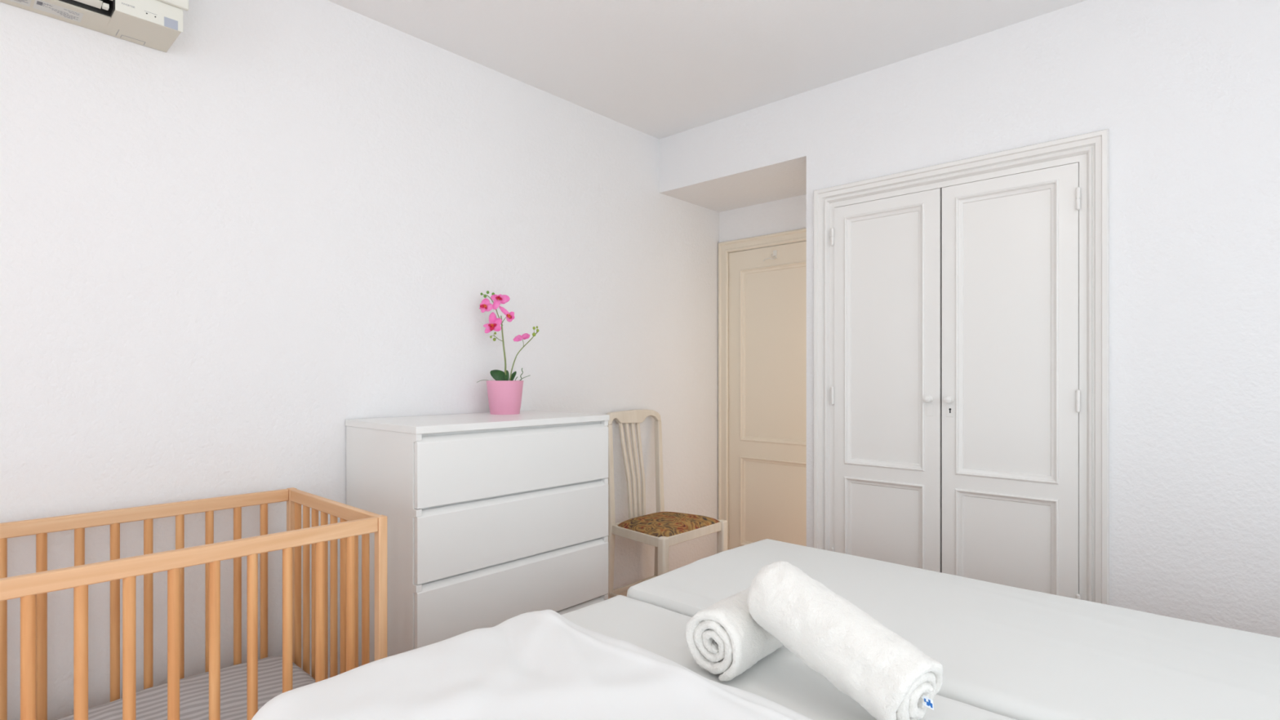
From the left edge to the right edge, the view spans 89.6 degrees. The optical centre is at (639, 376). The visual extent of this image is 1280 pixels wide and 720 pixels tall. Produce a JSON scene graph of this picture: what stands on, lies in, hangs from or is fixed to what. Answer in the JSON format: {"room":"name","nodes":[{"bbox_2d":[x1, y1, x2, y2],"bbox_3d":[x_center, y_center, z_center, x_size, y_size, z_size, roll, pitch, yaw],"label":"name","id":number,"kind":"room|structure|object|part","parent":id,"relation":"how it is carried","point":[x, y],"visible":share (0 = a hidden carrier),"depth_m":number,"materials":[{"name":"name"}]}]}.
{"room":"bedroom","nodes":[
{"label":"bedroom","id":0,"kind":"room"},
{"bbox_2d":[0,0,719,719],"bbox_3d":[-1.491,-0.058,1.794,0.150,2.412,6.350,0,0,42],"label":"wall","id":1,"kind":"structure","parent":0,"point":[268,230],"depth_m":2.06,"materials":[{"name":"white paint"}]},
{"bbox_2d":[0,0,188,52],"bbox_3d":[-1.577,-1.052,1.458,0.175,0.262,0.897,0,0,42],"label":"air conditioner","id":2,"kind":"object","parent":1,"relation":"attached to","point":[157,24],"visible":1,"depth_m":1.68,"materials":[{"name":"beige plastic"}]},
{"bbox_2d":[36,0,79,19],"bbox_3d":[-1.468,-0.921,1.625,0.045,0.001,0.080,0,0,42],"label":"print","id":3,"kind":"object","parent":2,"relation":"on","point":[46,6],"depth_m":1.62,"materials":[{"name":"grey"}]},
{"bbox_2d":[58,0,114,17],"bbox_3d":[-1.561,-0.962,1.406,0.055,0.071,0.642,0,0,42],"label":"outlet","id":4,"kind":"object","parent":2,"relation":"attached to","point":[98,8],"depth_m":1.62,"materials":[{"name":"plastic"}]},
{"bbox_3d":[-1.517,-1.081,1.403,0.013,0.193,0.897,0,0,42],"label":"panel","id":5,"kind":"part","parent":2,"relation":"part of","materials":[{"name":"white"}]},
{"bbox_2d":[616,590,627,596],"bbox_3d":[0.005,1.112,3.321,0.012,0.072,1.403,0,0,42],"label":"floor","id":6,"kind":"structure","parent":1,"relation":"attached to","point":[624,593],"depth_m":3.22,"materials":[{"name":"beige paint"}]},
{"bbox_2d":[327,0,1086,139],"bbox_3d":[-0.163,-1.324,0.553,3.885,0.120,6.400,0,0,42],"label":"ceiling","id":7,"kind":"structure","parent":0,"point":[659,69],"depth_m":2.43,"materials":[{"name":"white paint"}]},
{"bbox_2d":[719,194,806,242],"bbox_3d":[0.857,-0.058,3.630,0.858,2.412,0.200,0,0,42],"label":"wall","id":8,"kind":"structure","parent":0,"point":[788,214],"depth_m":3.64,"materials":[{"name":"white paint"}]},
{"bbox_2d":[718,227,806,550],"bbox_3d":[0.813,0.177,3.572,0.864,1.942,0.143,0,0,42],"label":"door","id":9,"kind":"structure","parent":8,"relation":"in","point":[762,279],"depth_m":3.66,"materials":[{"name":"beige paint"}]},
{"bbox_3d":[0.795,0.722,3.552,0.573,0.518,0.018,0,0,42],"label":"panel moulding","id":10,"kind":"part","parent":9,"relation":"part of","materials":[{"name":"beige paint"}]},
{"bbox_3d":[0.795,-0.122,3.552,0.573,0.993,0.018,0,0,42],"label":"panel moulding","id":11,"kind":"part","parent":9,"relation":"part of","materials":[{"name":"beige paint"}]},
{"bbox_3d":[0.805,0.722,3.563,0.559,0.504,0.012,0,0,42],"label":"panel","id":12,"kind":"part","parent":9,"relation":"part of","materials":[{"name":"beige paint"}]},
{"bbox_3d":[0.805,-0.122,3.563,0.559,0.979,0.012,0,0,42],"label":"panel","id":13,"kind":"part","parent":9,"relation":"part of","materials":[{"name":"beige paint"}]},
{"bbox_2d":[659,0,1279,637],"bbox_3d":[1.657,-0.058,2.557,3.485,2.412,0.786,0,0,42],"label":"wall","id":14,"kind":"structure","parent":0,"point":[1186,93],"depth_m":2.06,"materials":[{"name":"white paint"}]},
{"bbox_3d":[-0.163,1.198,0.553,3.885,0.100,6.400,0,0,42],"label":"floor","id":15,"kind":"structure","parent":0,"visible":0},
{"bbox_2d":[0,487,387,719],"bbox_3d":[-1.278,0.750,1.372,0.623,0.797,1.232,0,0,42],"label":"crib","id":16,"kind":"object","parent":15,"relation":"on","point":[33,588],"visible":0.89,"depth_m":1.55,"materials":[{"name":"brown wood"}]},
{"bbox_3d":[-1.498,0.370,1.572,0.020,0.036,1.188,0,0,42],"label":"rail","id":17,"kind":"part","parent":16,"relation":"part of","materials":[{"name":"brown wood"}]},
{"bbox_2d":[56,655,315,719],"bbox_3d":[-1.278,0.880,1.372,0.561,0.115,1.164,0,0,42],"label":"mattress","id":18,"kind":"object","parent":16,"relation":"on","point":[151,702],"visible":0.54,"depth_m":1.67,"materials":[{"name":"grey fabric"}]},
{"bbox_3d":[-1.058,0.370,1.172,0.020,0.036,1.188,0,0,42],"label":"rail","id":19,"kind":"part","parent":16,"relation":"part of","materials":[{"name":"brown wood"}]},
{"bbox_3d":[-1.092,0.750,2.020,0.028,0.797,0.022,0,0,42],"label":"corner post","id":20,"kind":"part","parent":16,"relation":"part of","materials":[{"name":"brown wood"}]},
{"bbox_3d":[-0.872,0.370,1.819,0.567,0.036,0.019,0,0,42],"label":"rail","id":21,"kind":"part","parent":16,"relation":"part of","materials":[{"name":"brown wood"}]},
{"bbox_3d":[-0.651,0.750,1.620,0.028,0.797,0.022,0,0,42],"label":"corner post","id":22,"kind":"part","parent":16,"relation":"part of","materials":[{"name":"brown wood"}]},
{"bbox_2d":[345,410,609,666],"bbox_3d":[-0.563,0.648,2.342,0.479,1.000,0.800,0,0,42],"label":"dresser","id":23,"kind":"object","parent":15,"relation":"on","point":[493,520],"visible":0.73,"depth_m":2.09,"materials":[{"name":"white wood"}]},
{"bbox_3d":[-0.826,0.659,2.057,0.474,0.978,0.018,0,0,42],"label":"panel","id":24,"kind":"part","parent":23,"relation":"part of","materials":[{"name":"white wood"}]},
{"bbox_2d":[476,290,538,414],"bbox_3d":[-0.522,-0.094,2.537,0.170,0.485,0.181,0,0,42],"label":"potted orchid","id":25,"kind":"object","parent":23,"relation":"on","point":[504,395],"visible":1,"depth_m":2.52,"materials":[{"name":"pink ceramic"}]},
{"bbox_3d":[-0.603,-0.278,2.526,0.056,0.057,0.011,0,0,1],"label":"flower","id":26,"kind":"part","parent":25,"relation":"part of","materials":[{"name":"pink plant"}]},
{"bbox_3d":[-0.579,-0.211,2.531,0.073,0.084,0.014,0,0,-2],"label":"flower","id":27,"kind":"part","parent":25,"relation":"part of","materials":[{"name":"pink plant"}]},
{"bbox_3d":[-0.549,-0.292,2.532,0.078,0.063,0.016,0,0,-1],"label":"flower","id":28,"kind":"part","parent":25,"relation":"part of","materials":[{"name":"pink plant"}]},
{"bbox_3d":[-0.538,-0.106,2.540,0.014,0.265,0.021,0,0,42],"label":"stem","id":29,"kind":"part","parent":25,"relation":"part of","materials":[{"name":"green plant"}]},
{"bbox_3d":[-0.533,0.083,2.543,0.145,0.131,0.145,0,0,42],"label":"pot","id":30,"kind":"part","parent":25,"relation":"part of","materials":[{"name":"pink ceramic"}]},
{"bbox_3d":[-0.524,-0.244,2.529,0.063,0.063,0.011,0,0,6],"label":"flower","id":31,"kind":"part","parent":25,"relation":"part of","materials":[{"name":"pink plant"}]},
{"bbox_3d":[-0.470,-0.153,2.536,0.067,0.035,0.045,0,0,3],"label":"flower","id":32,"kind":"part","parent":25,"relation":"part of","materials":[{"name":"pink plant"}]},
{"bbox_3d":[-0.461,-0.075,2.550,0.092,0.204,0.076,0,0,42],"label":"stem","id":33,"kind":"part","parent":25,"relation":"part of","materials":[{"name":"green plant"}]},
{"bbox_3d":[-0.416,0.637,2.208,0.026,0.045,0.758,0,0,42],"label":"cross rail","id":34,"kind":"part","parent":23,"relation":"part of","materials":[{"name":"white wood"}]},
{"bbox_3d":[-0.416,0.415,2.208,0.026,0.045,0.758,0,0,42],"label":"cross rail","id":35,"kind":"part","parent":23,"relation":"part of","materials":[{"name":"white wood"}]},
{"bbox_3d":[-0.394,0.729,2.191,0.018,0.214,0.792,0,0,42],"label":"drawer","id":36,"kind":"part","parent":23,"relation":"part of","materials":[{"name":"white wood"}]},
{"bbox_3d":[-0.394,0.506,2.191,0.018,0.214,0.792,0,0,42],"label":"drawer","id":37,"kind":"part","parent":23,"relation":"part of","materials":[{"name":"white wood"}]},
{"bbox_3d":[-0.394,0.286,2.191,0.018,0.210,0.792,0,0,42],"label":"drawer","id":38,"kind":"part","parent":23,"relation":"part of","materials":[{"name":"white wood"}]},
{"bbox_3d":[-0.416,0.193,2.208,0.026,0.045,0.758,0,0,42],"label":"cross rail","id":39,"kind":"part","parent":23,"relation":"part of","materials":[{"name":"white wood"}]},
{"bbox_3d":[-0.394,0.959,2.191,0.018,0.228,0.792,0,0,42],"label":"drawer","id":40,"kind":"part","parent":23,"relation":"part of","materials":[{"name":"white wood"}]},
{"bbox_3d":[-0.304,0.659,2.631,0.474,0.978,0.018,0,0,42],"label":"panel","id":41,"kind":"part","parent":23,"relation":"part of","materials":[{"name":"white wood"}]},
{"bbox_2d":[605,408,727,599],"bbox_3d":[0.098,0.658,3.068,0.444,0.979,0.478,0,0,42],"label":"dining chair","id":42,"kind":"object","parent":15,"relation":"on","point":[661,530],"visible":0.84,"depth_m":3.06,"materials":[{"name":"beige paint"}]},
{"bbox_3d":[-0.150,0.690,3.053,0.053,0.916,0.114,0,0,-14],"label":"leg","id":43,"kind":"part","parent":42,"relation":"part of","materials":[{"name":"beige paint"}]},
{"bbox_3d":[-0.031,0.203,3.230,0.034,0.067,0.390,0,0,42],"label":"crest rail","id":44,"kind":"part","parent":42,"relation":"part of","materials":[{"name":"beige paint"}]},
{"bbox_3d":[-0.020,0.716,2.897,0.022,0.042,0.316,0,0,-42],"label":"seat rail","id":45,"kind":"part","parent":42,"relation":"part of","materials":[{"name":"beige paint"}]},
{"bbox_3d":[0.091,0.690,3.319,0.055,0.916,0.119,0,0,-9],"label":"leg","id":46,"kind":"part","parent":42,"relation":"part of","materials":[{"name":"beige paint"}]},
{"bbox_3d":[0.101,0.919,2.770,0.040,0.457,0.040,0,0,42],"label":"leg","id":47,"kind":"part","parent":42,"relation":"part of","materials":[{"name":"beige paint"}]},
{"bbox_2d":[617,511,719,537],"bbox_3d":[0.129,0.688,3.031,0.325,0.054,0.451,0,0,42],"label":"seat cushion","id":48,"kind":"object","parent":42,"relation":"on","point":[660,524],"depth_m":2.94,"materials":[{"name":"multicoloured fabric"}]},
{"bbox_3d":[0.246,0.716,2.933,0.022,0.042,0.400,0,0,42],"label":"seat rail","id":49,"kind":"part","parent":42,"relation":"part of","materials":[{"name":"beige paint"}]},
{"bbox_3d":[0.395,0.919,3.094,0.040,0.457,0.040,0,0,42],"label":"leg","id":50,"kind":"part","parent":42,"relation":"part of","materials":[{"name":"beige paint"}]},
{"bbox_2d":[560,595,1016,719],"bbox_3d":[0.388,0.876,0.834,1.988,0.543,0.876,0,0,42],"label":"bed","id":51,"kind":"object","parent":15,"relation":"on","point":[781,677],"visible":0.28,"depth_m":1.34,"materials":[{"name":"white fabric"}]},
{"bbox_2d":[251,609,812,719],"bbox_3d":[0.203,0.802,0.760,1.922,0.504,0.699,0,0,42],"label":"duvet","id":52,"kind":"object","parent":51,"relation":"on","point":[537,664],"visible":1,"depth_m":1.18,"materials":[{"name":"white fabric"}]},
{"bbox_2d":[685,586,783,681],"bbox_3d":[0.217,0.537,1.384,0.147,0.132,0.248,0,0,42],"label":"rolled towel","id":53,"kind":"object","parent":51,"relation":"on","point":[723,637],"visible":0.75,"depth_m":1.30,"materials":[{"name":"white fabric"}]},
{"bbox_2d":[746,560,942,719],"bbox_3d":[0.361,0.488,1.199,0.137,0.223,0.377,0,0,-37],"label":"rolled towel","id":54,"kind":"object","parent":51,"relation":"on","point":[869,663],"visible":1,"depth_m":1.13,"materials":[{"name":"white fabric"}]},
{"bbox_2d":[924,697,933,708],"bbox_3d":[0.475,0.539,1.063,0.013,0.013,0.008,0,0,20],"label":"print","id":55,"kind":"object","parent":54,"relation":"on","point":[928,703],"depth_m":1.06,"materials":[{"name":"blue"}]},
{"bbox_2d":[626,538,1279,719],"bbox_3d":[0.945,0.866,1.448,1.991,0.564,0.769,0,0,42],"label":"bed","id":56,"kind":"object","parent":15,"relation":"on","point":[1012,652],"visible":0.68,"depth_m":1.43,"materials":[{"name":"white fabric"}]},
{"bbox_2d":[813,128,1109,604],"bbox_3d":[1.399,0.169,2.740,1.048,1.959,0.782,0,0,42],"label":"wardrobe","id":57,"kind":"object","parent":15,"relation":"on","point":[962,307],"visible":0.86,"depth_m":2.41,"materials":[{"name":"white paint"}]},
{"bbox_3d":[0.993,0.730,2.632,0.330,0.610,0.018,0,0,42],"label":"panel moulding","id":58,"kind":"part","parent":57,"relation":"part of","materials":[{"name":"white paint"}]},
{"bbox_3d":[0.993,-0.153,2.632,0.330,1.052,0.018,0,0,42],"label":"panel moulding","id":59,"kind":"part","parent":57,"relation":"part of","materials":[{"name":"white paint"}]},
{"bbox_3d":[1.003,0.730,2.643,0.316,0.596,0.012,0,0,42],"label":"panel","id":60,"kind":"part","parent":57,"relation":"part of","materials":[{"name":"white paint"}]},
{"bbox_3d":[1.003,-0.153,2.643,0.316,1.038,0.012,0,0,42],"label":"panel","id":61,"kind":"part","parent":57,"relation":"part of","materials":[{"name":"white paint"}]},
{"bbox_3d":[1.005,0.197,2.637,0.432,1.842,0.030,0,0,42],"label":"door","id":62,"kind":"part","parent":57,"relation":"part of","materials":[{"name":"white paint"}]},
{"bbox_3d":[1.114,0.089,2.495,0.029,0.029,0.035,0,0,42],"label":"knob","id":63,"kind":"part","parent":57,"relation":"part of","materials":[{"name":"white paint"}]},
{"bbox_3d":[1.128,0.132,2.504,0.026,0.047,0.002,0,0,42],"label":"keyhole plate","id":64,"kind":"part","parent":57,"relation":"part of","materials":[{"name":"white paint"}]},
{"bbox_3d":[1.170,0.089,2.444,0.029,0.029,0.035,0,0,42],"label":"knob","id":65,"kind":"part","parent":57,"relation":"part of","materials":[{"name":"white paint"}]},
{"bbox_3d":[1.181,0.132,2.456,0.026,0.047,0.002,0,0,42],"label":"keyhole plate","id":66,"kind":"part","parent":57,"relation":"part of","materials":[{"name":"white paint"}]},
{"bbox_3d":[1.321,0.730,2.334,0.335,0.610,0.018,0,0,42],"label":"panel moulding","id":67,"kind":"part","parent":57,"relation":"part of","materials":[{"name":"white paint"}]},
{"bbox_3d":[1.321,-0.153,2.334,0.335,1.052,0.018,0,0,42],"label":"panel moulding","id":68,"kind":"part","parent":57,"relation":"part of","materials":[{"name":"white paint"}]},
{"bbox_3d":[1.331,0.730,2.345,0.321,0.596,0.012,0,0,42],"label":"panel","id":69,"kind":"part","parent":57,"relation":"part of","materials":[{"name":"white paint"}]},
{"bbox_3d":[1.331,-0.153,2.345,0.321,1.038,0.012,0,0,42],"label":"panel","id":70,"kind":"part","parent":57,"relation":"part of","materials":[{"name":"white paint"}]},
{"bbox_3d":[1.332,0.197,2.340,0.438,1.842,0.030,0,0,42],"label":"door","id":71,"kind":"part","parent":57,"relation":"part of","materials":[{"name":"white paint"}]}
]}

